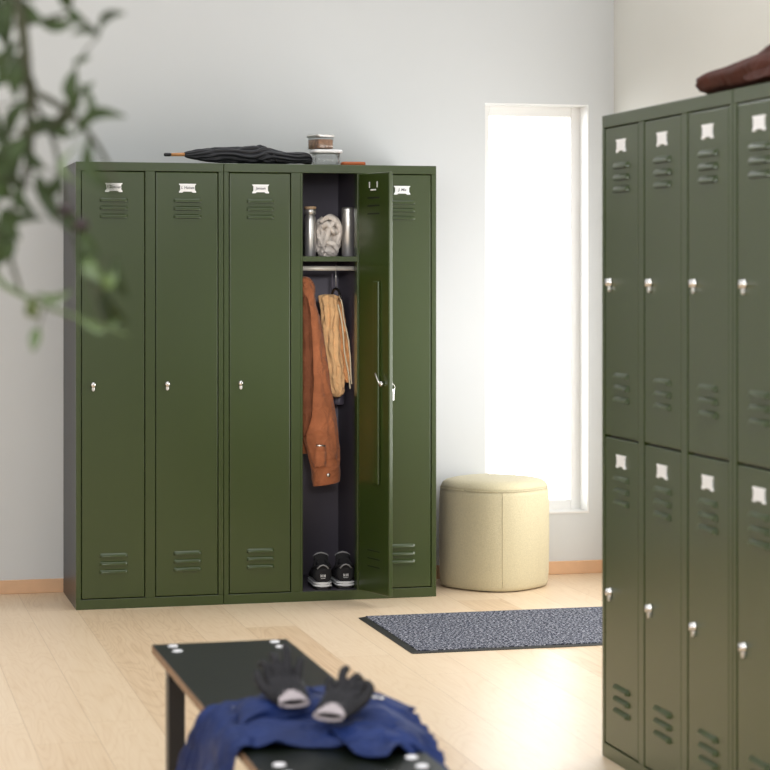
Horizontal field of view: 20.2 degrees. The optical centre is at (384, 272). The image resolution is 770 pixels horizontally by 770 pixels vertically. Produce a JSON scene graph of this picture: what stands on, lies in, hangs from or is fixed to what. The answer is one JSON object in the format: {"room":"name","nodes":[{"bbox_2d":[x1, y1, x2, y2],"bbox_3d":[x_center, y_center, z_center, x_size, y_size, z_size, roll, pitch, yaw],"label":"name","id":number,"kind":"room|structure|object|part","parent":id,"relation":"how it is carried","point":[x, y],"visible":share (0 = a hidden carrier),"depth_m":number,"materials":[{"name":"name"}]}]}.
{"room":"changing room","nodes":[
{"label":"changing room","id":0,"kind":"room"},
{"bbox_2d":[0,0,613,579],"bbox_3d":[-1.637,-0.142,9.241,5.768,3.000,0.220,0,0,-14],"label":"wall","id":1,"kind":"structure","parent":0,"point":[394,82],"depth_m":9.47,"materials":[{"name":"grey paint"}]},
{"bbox_2d":[0,560,601,593],"bbox_3d":[-1.688,1.329,9.108,5.604,0.058,0.014,0,0,-14],"label":"baseboard","id":2,"kind":"structure","parent":1,"relation":"attached to","point":[578,566],"depth_m":9.18,"materials":[{"name":"brown wood"}]},
{"bbox_2d":[485,103,588,513],"bbox_3d":[0.665,0.162,9.792,0.490,1.847,0.164,0,0,-14],"label":"window","id":3,"kind":"structure","parent":1,"relation":"in","point":[577,501],"depth_m":9.85,"materials":[{"name":"white paint"}]},
{"bbox_3d":[0.673,1.082,9.763,0.490,0.008,0.104,0,0,-14],"label":"sill","id":4,"kind":"part","parent":3,"relation":"part of","materials":[{"name":"white paint"}]},
{"bbox_2d":[0,573,624,769],"bbox_3d":[-0.472,1.408,4.342,5.618,0.100,9.850,0,0,-14],"label":"floor","id":5,"kind":"structure","parent":0,"point":[80,689],"depth_m":7.23,"materials":[{"name":"brown wood"}]},
{"bbox_2d":[0,0,127,351],"bbox_3d":[-0.740,0.384,2.519,0.844,1.948,0.365,0,0,-28],"label":"potted plant","id":6,"kind":"object","parent":5,"relation":"on","point":[18,72],"visible":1,"depth_m":2.59,"materials":[{"name":"green plant"}]},
{"bbox_3d":[-0.693,0.131,2.605,0.537,1.442,0.052,0,0,1],"label":"stem","id":7,"kind":"part","parent":6,"relation":"part of","materials":[{"name":"green plant"}]},
{"bbox_3d":[-0.413,-0.306,2.602,0.066,0.022,0.010,0,0,-3],"label":"stem","id":8,"kind":"part","parent":6,"relation":"part of","materials":[{"name":"green plant"}]},
{"bbox_3d":[-0.406,-0.207,2.599,0.071,0.085,0.010,0,0,2],"label":"stem","id":9,"kind":"part","parent":6,"relation":"part of","materials":[{"name":"green plant"}]},
{"bbox_3d":[-0.447,-0.242,2.669,0.173,0.624,0.292,0,0,-14],"label":"stem","id":10,"kind":"part","parent":6,"relation":"part of","materials":[{"name":"green plant"}]},
{"bbox_3d":[-0.392,0.008,2.598,0.166,0.138,0.010,0,0,1],"label":"stem","id":11,"kind":"part","parent":6,"relation":"part of","materials":[{"name":"green plant"}]},
{"bbox_3d":[-0.376,-0.147,2.599,0.112,0.155,0.010,0,0,1],"label":"stem","id":12,"kind":"part","parent":6,"relation":"part of","materials":[{"name":"green plant"}]},
{"bbox_2d":[63,161,222,609],"bbox_3d":[-1.012,0.454,8.998,0.601,1.807,0.517,0,0,-14],"label":"tall cabinet","id":13,"kind":"object","parent":5,"relation":"on","point":[143,409],"visible":0.82,"depth_m":8.77,"materials":[{"name":"green metal"}]},
{"bbox_3d":[-1.101,0.452,8.736,0.254,1.726,0.018,0,0,-14],"label":"door","id":14,"kind":"part","parent":13,"relation":"part of","materials":[{"name":"green metal"}]},
{"bbox_2d":[100,553,127,573],"bbox_3d":[-1.096,1.174,8.723,0.114,0.084,0.010,0,0,-14],"label":"vent","id":15,"kind":"object","parent":13,"relation":"attached to","point":[110,563],"depth_m":8.72,"materials":[{"name":"green metal"}]},
{"bbox_2d":[100,197,127,217],"bbox_3d":[-1.096,-0.264,8.723,0.114,0.084,0.010,0,0,-14],"label":"vent","id":16,"kind":"object","parent":13,"relation":"attached to","point":[107,204],"depth_m":8.72,"materials":[{"name":"green metal"}]},
{"bbox_3d":[-0.810,0.452,8.810,0.254,1.726,0.018,0,0,-14],"label":"door","id":17,"kind":"part","parent":13,"relation":"part of","materials":[{"name":"green metal"}]},
{"bbox_2d":[174,550,200,571],"bbox_3d":[-0.804,1.174,8.797,0.114,0.084,0.010,0,0,-14],"label":"vent","id":18,"kind":"object","parent":13,"relation":"attached to","point":[184,560],"depth_m":8.80,"materials":[{"name":"green metal"}]},
{"bbox_2d":[174,198,200,218],"bbox_3d":[-0.804,-0.264,8.797,0.114,0.084,0.010,0,0,-14],"label":"vent","id":19,"kind":"object","parent":13,"relation":"attached to","point":[184,208],"depth_m":8.80,"materials":[{"name":"green metal"}]},
{"bbox_2d":[152,639,445,769],"bbox_3d":[-0.214,1.131,4.552,0.336,0.455,1.570,0,0,-14],"label":"bench","id":20,"kind":"object","parent":5,"relation":"on","point":[208,673],"visible":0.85,"depth_m":4.84,"materials":[{"name":"black wood"}]},
{"bbox_3d":[-0.501,1.164,5.160,0.040,0.388,0.050,0,0,-14],"label":"leg","id":21,"kind":"part","parent":20,"relation":"part of","materials":[{"name":"black metal"}]},
{"bbox_2d":[176,685,448,769],"bbox_3d":[-0.189,1.034,4.322,0.547,0.389,0.728,0,0,-14],"label":"jacket","id":22,"kind":"object","parent":20,"relation":"on","point":[216,737],"visible":0.8,"depth_m":4.18,"materials":[{"name":"blue fabric"}]},
{"bbox_2d":[253,643,309,707],"bbox_3d":[-0.210,0.801,4.297,0.108,0.101,0.177,0,0,-8],"label":"glove","id":23,"kind":"object","parent":22,"relation":"on","point":[282,684],"visible":1,"depth_m":4.28,"materials":[{"name":"grey fabric"}]},
{"bbox_2d":[313,665,374,721],"bbox_3d":[-0.072,0.815,4.188,0.108,0.081,0.182,0,0,9],"label":"glove","id":24,"kind":"object","parent":22,"relation":"on","point":[342,699],"visible":1,"depth_m":4.16,"materials":[{"name":"grey fabric"}]},
{"bbox_3d":[-0.013,0.921,4.218,0.220,0.138,0.440,0,0,-14],"label":"panel","id":25,"kind":"part","parent":22,"relation":"part of","materials":[{"name":"blue fabric"}]},
{"bbox_2d":[223,163,435,604],"bbox_3d":[-0.253,0.454,9.071,0.902,1.807,0.748,0,0,-14],"label":"tall cabinet","id":26,"kind":"object","parent":5,"relation":"on","point":[381,511],"visible":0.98,"depth_m":8.91,"materials":[{"name":"green metal"}]},
{"bbox_2d":[164,145,312,163],"bbox_3d":[-0.607,-0.492,8.952,0.624,0.082,0.125,0,0,-14],"label":"umbrella","id":27,"kind":"object","parent":26,"relation":"on","point":[259,154],"visible":0.99,"depth_m":8.93,"materials":[{"name":"black fabric"}]},
{"bbox_3d":[-0.516,0.452,8.884,0.254,1.726,0.018,0,0,-14],"label":"door","id":28,"kind":"part","parent":26,"relation":"part of","materials":[{"name":"green metal"}]},
{"bbox_2d":[247,548,273,568],"bbox_3d":[-0.511,1.174,8.871,0.114,0.084,0.010,0,0,-14],"label":"vent","id":29,"kind":"object","parent":26,"relation":"attached to","point":[257,558],"depth_m":8.87,"materials":[{"name":"green metal"}]},
{"bbox_2d":[247,199,273,218],"bbox_3d":[-0.511,-0.264,8.871,0.114,0.084,0.010,0,0,-14],"label":"vent","id":30,"kind":"object","parent":26,"relation":"attached to","point":[256,208],"depth_m":8.87,"materials":[{"name":"green metal"}]},
{"bbox_2d":[304,206,315,255],"bbox_3d":[-0.314,-0.175,9.061,0.052,0.210,0.052,0,0,-14],"label":"bottle","id":31,"kind":"object","parent":26,"relation":"on","point":[310,211],"visible":0.94,"depth_m":9.04,"materials":[{"name":"silver metal"}]},
{"bbox_2d":[308,552,331,589],"bbox_3d":[-0.274,1.244,9.084,0.096,0.148,0.233,0,0,-8],"label":"sneaker","id":32,"kind":"object","parent":26,"relation":"in","point":[320,573],"visible":1,"depth_m":8.98,"materials":[{"name":"black fabric"}]},
{"bbox_2d":[303,276,340,485],"bbox_3d":[-0.301,0.453,9.119,0.191,0.879,0.335,0,0,-14],"label":"jacket","id":33,"kind":"object","parent":26,"relation":"hanging from","point":[321,445],"visible":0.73,"depth_m":8.99,"materials":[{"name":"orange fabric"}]},
{"bbox_2d":[310,149,341,164],"bbox_3d":[-0.248,-0.483,9.057,0.124,0.065,0.112,0,0,-14],"label":"food container","id":34,"kind":"object","parent":26,"relation":"on","point":[315,151],"visible":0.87,"depth_m":9.03,"materials":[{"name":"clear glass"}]},
{"bbox_2d":[307,134,333,148],"bbox_3d":[-0.271,-0.548,9.056,0.086,0.063,0.094,0,0,-36],"label":"food container","id":35,"kind":"object","parent":34,"relation":"on","point":[314,143],"visible":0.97,"depth_m":9.03,"materials":[{"name":"clear glass"}]},
{"bbox_3d":[-0.271,-0.575,9.056,0.086,0.010,0.094,0,0,-36],"label":"lid","id":36,"kind":"part","parent":35,"relation":"part of","materials":[{"name":"white plastic"}]},
{"bbox_3d":[-0.248,-0.509,9.057,0.124,0.013,0.112,0,0,-14],"label":"lid","id":37,"kind":"part","parent":34,"relation":"part of","materials":[{"name":"white plastic"}]},
{"bbox_3d":[-0.248,-0.476,9.057,0.108,0.051,0.100,0,0,-14],"label":"glass dish","id":38,"kind":"part","parent":34,"relation":"part of","materials":[{"name":"clear glass"}]},
{"bbox_3d":[-0.256,-0.019,9.085,0.282,0.020,0.020,0,0,-14],"label":"hanging rail","id":39,"kind":"part","parent":26,"relation":"part of","materials":[{"name":"silver metal"}]},
{"bbox_2d":[316,214,342,255],"bbox_3d":[-0.240,-0.159,9.109,0.116,0.177,0.164,0,0,-14],"label":"scarf","id":40,"kind":"object","parent":26,"relation":"on","point":[329,232],"visible":0.93,"depth_m":9.05,"materials":[{"name":"beige fabric"}]},
{"bbox_2d":[303,256,356,260],"bbox_3d":[-0.282,-0.058,9.185,0.282,0.021,0.483,0,0,-14],"label":"shelf","id":41,"kind":"object","parent":26,"relation":"attached to","point":[305,258],"depth_m":8.95,"materials":[{"name":"green metal"}]},
{"bbox_2d":[318,274,351,396],"bbox_3d":[-0.213,0.265,9.188,0.149,0.523,0.126,0,0,-14],"label":"trousers","id":42,"kind":"object","parent":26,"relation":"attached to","point":[335,332],"visible":0.94,"depth_m":9.15,"materials":[{"name":"fabric"}]},
{"bbox_3d":[-0.227,0.308,9.174,0.116,0.436,0.087,0,0,-14],"label":"trouser leg","id":43,"kind":"part","parent":42,"relation":"part of","materials":[{"name":"beige fabric"}]},
{"bbox_3d":[-0.188,0.285,9.221,0.086,0.365,0.076,0,0,-14],"label":"trouser leg","id":44,"kind":"part","parent":42,"relation":"part of","materials":[{"name":"fabric"}]},
{"bbox_3d":[-0.168,0.313,9.155,0.076,0.361,0.021,0,0,-44],"label":"cord","id":45,"kind":"part","parent":42,"relation":"part of","materials":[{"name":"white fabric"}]},
{"bbox_3d":[-0.168,0.284,9.179,0.069,0.379,0.010,0,0,-34],"label":"cord","id":46,"kind":"part","parent":42,"relation":"part of","materials":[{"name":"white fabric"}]},
{"bbox_2d":[331,265,341,298],"bbox_3d":[-0.207,0.038,9.098,0.014,0.142,0.205,0,0,-14],"label":"hanger","id":47,"kind":"object","parent":26,"relation":"hanging from","point":[335,288],"visible":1,"depth_m":9.07,"materials":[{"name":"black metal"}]},
{"bbox_2d":[333,394,343,404],"bbox_3d":[-0.210,0.438,9.319,0.066,0.259,0.090,0,0,-14],"label":"jersey","id":48,"kind":"object","parent":26,"relation":"hanging from","point":[337,400],"visible":0.22,"depth_m":9.28,"materials":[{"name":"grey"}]},
{"bbox_2d":[330,551,353,588],"bbox_3d":[-0.183,1.244,9.110,0.096,0.148,0.233,0,0,-10],"label":"sneaker","id":49,"kind":"object","parent":26,"relation":"in","point":[342,572],"visible":0.98,"depth_m":9.01,"materials":[{"name":"black fabric"}]},
{"bbox_2d":[342,207,353,255],"bbox_3d":[-0.156,-0.174,9.101,0.055,0.208,0.055,0,0,-14],"label":"steel tumbler","id":50,"kind":"object","parent":26,"relation":"on","point":[347,212],"visible":0.82,"depth_m":9.08,"materials":[{"name":"silver metal"}]},
{"bbox_2d":[340,162,365,164],"bbox_3d":[-0.134,-0.457,9.044,0.100,0.015,0.060,0,0,-14],"label":"pouch","id":51,"kind":"object","parent":26,"relation":"on","point":[341,163],"visible":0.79,"depth_m":9.02,"materials":[{"name":"orange"}]},
{"bbox_3d":[-0.039,0.452,8.867,0.018,1.726,0.254,0,0,-30],"label":"door","id":52,"kind":"part","parent":26,"relation":"part of","materials":[{"name":"green metal"}]},
{"bbox_2d":[392,543,414,563],"bbox_3d":[0.072,1.174,9.019,0.114,0.084,0.010,0,0,-14],"label":"vent","id":53,"kind":"object","parent":26,"relation":"attached to","point":[402,553],"depth_m":9.02,"materials":[{"name":"green metal"}]},
{"bbox_2d":[392,200,414,219],"bbox_3d":[0.072,-0.264,9.019,0.114,0.084,0.010,0,0,-14],"label":"vent","id":54,"kind":"object","parent":26,"relation":"attached to","point":[401,209],"depth_m":9.02,"materials":[{"name":"green metal"}]},
{"bbox_3d":[0.067,0.452,9.032,0.254,1.726,0.018,0,0,-14],"label":"door","id":55,"kind":"part","parent":26,"relation":"part of","materials":[{"name":"green metal"}]},
{"bbox_2d":[359,607,601,653],"bbox_3d":[0.675,1.352,8.259,1.400,0.010,0.820,0,0,-14],"label":"floor mat","id":56,"kind":"object","parent":5,"relation":"on","point":[579,626],"visible":0.57,"depth_m":8.15,"materials":[{"name":"grey carpet"}]},
{"bbox_2d":[439,474,548,591],"bbox_3d":[0.475,1.118,9.390,0.440,0.472,0.440,0,0,38],"label":"pouf","id":57,"kind":"object","parent":5,"relation":"on","point":[494,528],"visible":1,"depth_m":9.21,"materials":[{"name":"beige fabric"}]},
{"bbox_2d":[441,474,547,491],"bbox_3d":[0.475,0.906,9.390,0.427,0.048,0.427,0,0,39],"label":"cushion","id":58,"kind":"object","parent":57,"relation":"on","point":[472,482],"depth_m":9.25,"materials":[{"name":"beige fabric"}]},
{"bbox_2d":[602,89,732,769],"bbox_3d":[0.958,0.458,5.694,0.517,1.800,0.914,0,0,-14],"label":"tall cabinet","id":59,"kind":"object","parent":5,"relation":"on","point":[667,168],"visible":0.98,"depth_m":5.60,"materials":[{"name":"green metal"}]},
{"bbox_2d":[612,684,628,720],"bbox_3d":[0.645,1.178,5.927,0.010,0.083,0.114,0,0,-14],"label":"vent","id":60,"kind":"object","parent":59,"relation":"attached to","point":[620,692],"depth_m":5.93,"materials":[{"name":"green metal"}]},
{"bbox_2d":[612,475,628,508],"bbox_3d":[0.645,0.601,5.927,0.010,0.083,0.114,0,0,-14],"label":"vent","id":61,"kind":"object","parent":59,"relation":"attached to","point":[620,483],"depth_m":5.93,"materials":[{"name":"green metal"}]},
{"bbox_2d":[612,373,628,404],"bbox_3d":[0.645,0.317,5.927,0.010,0.083,0.114,0,0,-14],"label":"vent","id":62,"kind":"object","parent":59,"relation":"attached to","point":[620,381],"depth_m":5.92,"materials":[{"name":"green metal"}]},
{"bbox_2d":[612,161,628,192],"bbox_3d":[0.645,-0.264,5.927,0.010,0.083,0.114,0,0,-14],"label":"vent","id":63,"kind":"object","parent":59,"relation":"attached to","point":[620,169],"depth_m":5.93,"materials":[{"name":"green metal"}]},
{"bbox_3d":[0.658,0.887,5.933,0.018,0.857,0.258,0,0,-14],"label":"door","id":64,"kind":"part","parent":59,"relation":"part of","materials":[{"name":"green metal"}]},
{"bbox_3d":[0.658,0.024,5.933,0.018,0.857,0.258,0,0,-14],"label":"door","id":65,"kind":"part","parent":59,"relation":"part of","materials":[{"name":"green metal"}]},
{"bbox_2d":[653,705,670,743],"bbox_3d":[0.720,1.178,5.632,0.010,0.083,0.114,0,0,-14],"label":"vent","id":66,"kind":"object","parent":59,"relation":"attached to","point":[661,713],"depth_m":5.63,"materials":[{"name":"green metal"}]},
{"bbox_2d":[653,486,670,520],"bbox_3d":[0.720,0.601,5.632,0.010,0.083,0.114,0,0,-14],"label":"vent","id":67,"kind":"object","parent":59,"relation":"attached to","point":[661,494],"depth_m":5.63,"materials":[{"name":"green metal"}]},
{"bbox_2d":[653,378,670,410],"bbox_3d":[0.720,0.317,5.632,0.010,0.083,0.114,0,0,-14],"label":"vent","id":68,"kind":"object","parent":59,"relation":"attached to","point":[661,386],"depth_m":5.63,"materials":[{"name":"green metal"}]},
{"bbox_2d":[653,155,670,187],"bbox_3d":[0.720,-0.264,5.632,0.010,0.083,0.114,0,0,-14],"label":"vent","id":69,"kind":"object","parent":59,"relation":"attached to","point":[661,163],"depth_m":5.63,"materials":[{"name":"green metal"}]},
{"bbox_3d":[0.733,0.887,5.638,0.018,0.857,0.258,0,0,-14],"label":"door","id":70,"kind":"part","parent":59,"relation":"part of","materials":[{"name":"green metal"}]},
{"bbox_3d":[0.733,0.024,5.638,0.018,0.857,0.258,0,0,-14],"label":"door","id":71,"kind":"part","parent":59,"relation":"part of","materials":[{"name":"green metal"}]},
{"bbox_2d":[612,436,728,460],"bbox_3d":[0.965,0.455,5.702,0.459,0.014,0.860,0,0,-14],"label":"shelf","id":72,"kind":"object","parent":59,"relation":"attached to","point":[662,447],"depth_m":5.59,"materials":[{"name":"green metal"}]},
{"bbox_2d":[697,729,716,769],"bbox_3d":[0.795,1.178,5.337,0.010,0.083,0.114,0,0,-14],"label":"vent","id":73,"kind":"object","parent":59,"relation":"attached to","point":[706,738],"depth_m":5.34,"materials":[{"name":"green metal"}]},
{"bbox_2d":[697,497,716,534],"bbox_3d":[0.795,0.601,5.337,0.010,0.083,0.114,0,0,-14],"label":"vent","id":74,"kind":"object","parent":59,"relation":"attached to","point":[706,506],"depth_m":5.34,"materials":[{"name":"green metal"}]},
{"bbox_2d":[697,383,716,418],"bbox_3d":[0.795,0.317,5.337,0.010,0.083,0.114,0,0,-14],"label":"vent","id":75,"kind":"object","parent":59,"relation":"attached to","point":[706,392],"depth_m":5.34,"materials":[{"name":"green metal"}]},
{"bbox_2d":[697,148,716,183],"bbox_3d":[0.795,-0.264,5.337,0.010,0.083,0.114,0,0,-14],"label":"vent","id":76,"kind":"object","parent":59,"relation":"attached to","point":[706,157],"depth_m":5.34,"materials":[{"name":"green metal"}]},
{"bbox_3d":[0.808,0.887,5.342,0.018,0.857,0.258,0,0,-14],"label":"door","id":77,"kind":"part","parent":59,"relation":"part of","materials":[{"name":"green metal"}]},
{"bbox_3d":[0.808,0.024,5.342,0.018,0.857,0.258,0,0,-14],"label":"door","id":78,"kind":"part","parent":59,"relation":"part of","materials":[{"name":"green metal"}]},
{"bbox_2d":[695,44,769,94],"bbox_3d":[0.949,-0.491,5.159,0.221,0.092,0.696,0,0,-14],"label":"shoe","id":79,"kind":"object","parent":59,"relation":"on","point":[753,70],"visible":0.86,"depth_m":5.18,"materials":[{"name":"brown leather"}]},
{"bbox_2d":[733,82,769,769],"bbox_3d":[1.108,0.458,5.100,0.517,1.800,0.304,0,0,-14],"label":"tall cabinet","id":80,"kind":"object","parent":5,"relation":"on","point":[751,104],"visible":1,"depth_m":5.09,"materials":[{"name":"green metal"}]},
{"bbox_3d":[0.884,0.887,5.044,0.018,0.857,0.258,0,0,-14],"label":"door","id":81,"kind":"part","parent":80,"relation":"part of","materials":[{"name":"green metal"}]},
{"bbox_3d":[0.884,0.024,5.044,0.018,0.857,0.258,0,0,-14],"label":"door","id":82,"kind":"part","parent":80,"relation":"part of","materials":[{"name":"green metal"}]},
{"bbox_2d":[745,464,769,469],"bbox_3d":[1.116,0.455,5.105,0.459,0.014,0.259,0,0,-14],"label":"shelf","id":83,"kind":"object","parent":80,"relation":"attached to","point":[747,466],"depth_m":5.07,"materials":[{"name":"green metal"}]},
{"bbox_2d":[748,755,769,769],"bbox_3d":[0.871,1.178,5.038,0.010,0.083,0.114,0,0,-14],"label":"vent","id":84,"kind":"object","parent":80,"relation":"attached to","point":[755,762],"depth_m":5.04,"materials":[{"name":"green metal"}]},
{"bbox_2d":[748,510,769,550],"bbox_3d":[0.871,0.601,5.038,0.010,0.083,0.114,0,0,-14],"label":"vent","id":85,"kind":"object","parent":80,"relation":"attached to","point":[758,520],"depth_m":5.04,"materials":[{"name":"green metal"}]},
{"bbox_2d":[748,390,769,427],"bbox_3d":[0.871,0.317,5.038,0.010,0.083,0.114,0,0,-14],"label":"vent","id":86,"kind":"object","parent":80,"relation":"attached to","point":[758,400],"depth_m":5.04,"materials":[{"name":"green metal"}]},
{"bbox_2d":[748,141,769,178],"bbox_3d":[0.871,-0.264,5.038,0.010,0.083,0.114,0,0,-14],"label":"vent","id":87,"kind":"object","parent":80,"relation":"attached to","point":[758,151],"depth_m":5.04,"materials":[{"name":"green metal"}]},
{"bbox_2d":[614,0,769,113],"bbox_3d":[2.003,-0.142,6.414,0.200,3.000,7.050,0,0,-14],"label":"wall","id":88,"kind":"structure","parent":0,"point":[661,47],"depth_m":9.07,"materials":[{"name":"grey paint"}]}
]}

